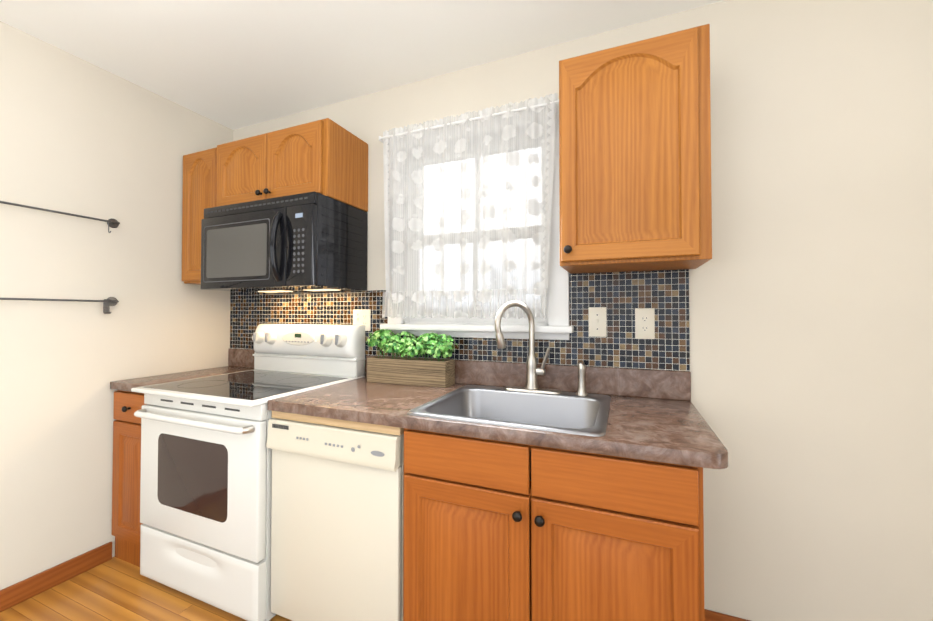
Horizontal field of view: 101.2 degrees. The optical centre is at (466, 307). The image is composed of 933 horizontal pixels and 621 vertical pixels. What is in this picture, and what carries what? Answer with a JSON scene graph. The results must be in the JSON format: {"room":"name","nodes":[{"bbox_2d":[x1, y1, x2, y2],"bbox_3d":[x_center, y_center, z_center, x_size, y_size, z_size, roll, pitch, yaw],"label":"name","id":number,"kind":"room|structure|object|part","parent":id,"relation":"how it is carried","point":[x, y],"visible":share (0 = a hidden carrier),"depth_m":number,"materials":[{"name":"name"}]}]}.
{"room":"kitchen","nodes":[
{"label":"kitchen","id":0,"kind":"room"},
{"bbox_2d":[0,21,232,589],"bbox_3d":[-2.398,0.015,0.583,0.140,2.420,4.200,0,-1,22],"label":"wall","id":1,"kind":"structure","parent":0,"point":[78,136],"depth_m":1.80,"materials":[{"name":"paint"}]},
{"bbox_2d":[0,542,111,611],"bbox_3d":[-2.444,1.177,0.248,0.016,0.085,3.580,0,-1,22],"label":"baseboard","id":2,"kind":"structure","parent":1,"relation":"attached to","point":[24,590],"depth_m":1.70,"materials":[{"name":"brown wood"}]},
{"bbox_2d":[0,297,118,313],"bbox_3d":[-1.927,-0.017,1.481,0.046,0.084,0.965,0,-1,22],"label":"rail","id":3,"kind":"object","parent":1,"relation":"attached to","point":[108,302],"visible":0.98,"depth_m":1.81,"materials":[{"name":"black metal"}]},
{"bbox_2d":[0,201,119,232],"bbox_3d":[-1.927,-0.411,1.487,0.046,0.080,0.965,0,-1,22],"label":"rail","id":4,"kind":"object","parent":1,"relation":"attached to","point":[113,223],"visible":0.98,"depth_m":1.76,"materials":[{"name":"black metal"}]},
{"bbox_2d":[0,556,291,620],"bbox_3d":[-0.180,1.241,-0.277,4.880,0.060,4.340,0,-1,22],"label":"floor","id":5,"kind":"structure","parent":0,"point":[114,588],"depth_m":1.61,"materials":[{"name":"brown wood"}]},
{"bbox_2d":[112,390,145,566],"bbox_3d":[-1.512,0.831,2.119,0.309,0.839,0.657,0,-1,22],"label":"base cabinet","id":6,"kind":"object","parent":5,"relation":"on","point":[126,523],"visible":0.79,"depth_m":1.86,"materials":[{"name":"brown wood"}]},
{"bbox_3d":[-1.631,0.487,1.836,0.029,0.029,0.033,0,-1,22],"label":"knob","id":7,"kind":"part","parent":6,"relation":"part of","materials":[{"name":"black metal"}]},
{"bbox_2d":[131,324,364,620],"bbox_3d":[-1.028,0.669,1.882,0.758,1.154,0.706,0,-1,22],"label":"stove","id":8,"kind":"object","parent":5,"relation":"on","point":[206,492],"visible":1,"depth_m":1.61,"materials":[{"name":"white metal"}]},
{"bbox_2d":[266,411,403,620],"bbox_3d":[-0.385,0.823,1.651,0.588,0.840,0.626,0,-1,22],"label":"dishwasher","id":9,"kind":"object","parent":5,"relation":"on","point":[337,520],"visible":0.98,"depth_m":1.37,"materials":[{"name":"beige metal"}]},
{"bbox_2d":[403,428,704,620],"bbox_3d":[0.295,0.819,1.373,0.870,0.839,0.657,0,-1,22],"label":"base cabinet","id":10,"kind":"object","parent":5,"relation":"on","point":[492,531],"visible":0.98,"depth_m":1.09,"materials":[{"name":"brown wood"}]},
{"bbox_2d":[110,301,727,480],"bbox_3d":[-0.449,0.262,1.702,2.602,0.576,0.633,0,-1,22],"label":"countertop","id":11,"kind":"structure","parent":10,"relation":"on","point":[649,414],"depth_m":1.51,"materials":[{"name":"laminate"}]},
{"bbox_2d":[366,329,457,387],"bbox_3d":[-0.277,0.238,1.870,0.509,0.259,0.163,0,-1,22],"label":"planter","id":12,"kind":"object","parent":11,"relation":"on","point":[425,371],"visible":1,"depth_m":1.82,"materials":[{"name":"brown wood"}]},
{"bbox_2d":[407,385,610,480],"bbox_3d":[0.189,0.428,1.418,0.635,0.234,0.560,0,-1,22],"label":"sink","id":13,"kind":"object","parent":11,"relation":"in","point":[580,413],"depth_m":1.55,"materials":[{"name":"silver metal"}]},
{"bbox_2d":[495,301,587,395],"bbox_3d":[0.305,0.164,1.568,0.353,0.385,0.179,0,-1,22],"label":"faucet","id":14,"kind":"object","parent":11,"relation":"on","point":[531,388],"depth_m":1.61,"materials":[{"name":"silver metal"}]},
{"bbox_3d":[0.176,0.598,1.088,0.093,0.029,0.033,0,-1,22],"label":"knob","id":15,"kind":"part","parent":10,"relation":"part of","materials":[{"name":"black metal"}]},
{"bbox_2d":[0,0,724,129],"bbox_3d":[-0.180,-1.249,-0.235,4.880,0.080,4.340,0,-1,22],"label":"ceiling","id":16,"kind":"structure","parent":0,"point":[234,64],"depth_m":1.68,"materials":[{"name":"paint"}]},
{"bbox_2d":[233,0,932,620],"bbox_3d":[0.621,0.033,1.685,4.880,2.420,0.140,0,-1,22],"label":"wall","id":17,"kind":"structure","parent":0,"point":[811,330],"depth_m":1.37,"materials":[{"name":"paint"}]},
{"bbox_2d":[181,147,216,284],"bbox_3d":[-1.449,-0.512,2.280,0.303,0.750,0.352,0,-1,22],"label":"upper cabinet","id":18,"kind":"object","parent":17,"relation":"attached to","point":[199,181],"visible":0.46,"depth_m":2.16,"materials":[{"name":"brown wood"}]},
{"bbox_2d":[216,118,367,211],"bbox_3d":[-0.958,-0.709,2.075,0.760,0.372,0.362,0,-1,22],"label":"upper cabinet","id":19,"kind":"object","parent":17,"relation":"attached to","point":[328,157],"visible":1,"depth_m":1.92,"materials":[{"name":"brown wood"}]},
{"bbox_3d":[-1.020,-0.577,1.921,0.087,0.029,0.033,0,-1,22],"label":"knob","id":20,"kind":"part","parent":19,"relation":"part of","materials":[{"name":"black metal"}]},
{"bbox_3d":[-1.020,-0.711,1.951,0.724,0.348,0.020,0,-1,22],"label":"door","id":21,"kind":"part","parent":19,"relation":"part of","materials":[{"name":"brown wood"}]},
{"bbox_2d":[201,191,367,292],"bbox_3d":[-0.975,-0.306,2.022,0.760,0.430,0.458,0,-1,22],"label":"over-the-range microwave","id":22,"kind":"object","parent":19,"relation":"attached to","point":[314,241],"visible":1,"depth_m":1.86,"materials":[{"name":"black plastic"}]},
{"bbox_2d":[230,269,689,376],"bbox_3d":[-0.331,0.119,1.994,2.600,0.519,0.008,0,-1,22],"label":"tile backsplash","id":23,"kind":"structure","parent":17,"relation":"attached to","point":[622,296],"depth_m":1.65,"materials":[{"name":"tile"}]},
{"bbox_2d":[353,309,370,330],"bbox_3d":[-0.573,0.070,2.081,0.116,0.116,0.018,0,-1,22],"label":"electrical outlet","id":24,"kind":"object","parent":23,"relation":"attached to","point":[362,317],"visible":0.85,"depth_m":2.08,"materials":[{"name":"beige plastic"}]},
{"bbox_2d":[588,307,606,336],"bbox_3d":[0.552,0.062,1.617,0.072,0.125,0.018,0,-1,22],"label":"light switch","id":25,"kind":"object","parent":23,"relation":"attached to","point":[597,320],"visible":1,"depth_m":1.62,"materials":[{"name":"beige plastic"}]},
{"bbox_2d":[635,308,654,338],"bbox_3d":[0.722,0.066,1.552,0.072,0.125,0.007,0,-1,22],"label":"electrical outlet","id":26,"kind":"object","parent":23,"relation":"attached to","point":[644,323],"visible":1,"depth_m":1.55,"materials":[{"name":"beige plastic"}]},
{"bbox_2d":[380,99,573,339],"bbox_3d":[0.036,-0.386,1.900,0.970,1.065,0.202,0,-1,22],"label":"window","id":27,"kind":"structure","parent":17,"relation":"in","point":[558,327],"depth_m":1.70,"materials":[{"name":"white wood"}]},
{"bbox_2d":[379,93,558,318],"bbox_3d":[-0.020,-0.435,1.817,0.936,0.976,0.076,0,-1,22],"label":"curtain","id":28,"kind":"object","parent":27,"relation":"hanging from","point":[467,204],"visible":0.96,"depth_m":1.79,"materials":[{"name":"fabric"}]},
{"bbox_3d":[-0.015,-0.882,1.837,0.936,0.020,0.048,0,-1,22],"label":"rod","id":29,"kind":"part","parent":28,"relation":"part of","materials":[{"name":"white metal"}]},
{"bbox_3d":[0.052,-0.373,1.940,0.736,0.896,0.065,0,-1,22],"label":"window sash","id":30,"kind":"part","parent":27,"relation":"part of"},
{"bbox_2d":[559,24,711,273],"bbox_3d":[0.609,-0.531,1.431,0.478,0.760,0.352,0,-1,22],"label":"upper cabinet","id":31,"kind":"object","parent":17,"relation":"attached to","point":[635,156],"visible":1,"depth_m":1.29,"materials":[{"name":"brown wood"}]},
{"bbox_3d":[0.359,-0.204,1.356,0.029,0.029,0.033,0,-1,22],"label":"knob","id":32,"kind":"part","parent":31,"relation":"part of","materials":[{"name":"black metal"}]},
{"bbox_2d":[704,609,749,620],"bbox_3d":[1.770,1.191,1.107,2.048,0.085,0.016,0,-1,22],"label":"baseboard","id":33,"kind":"structure","parent":17,"relation":"attached to","point":[710,615],"depth_m":1.44,"materials":[{"name":"brown wood"}]},
{"label":"outside","id":34,"kind":"structure","parent":0,"visible":0},
{"bbox_2d":[422,294,536,312],"bbox_3d":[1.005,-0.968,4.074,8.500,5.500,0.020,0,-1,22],"label":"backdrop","id":35,"kind":"structure","parent":34,"point":[470,303],"depth_m":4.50,"materials":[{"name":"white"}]}
]}

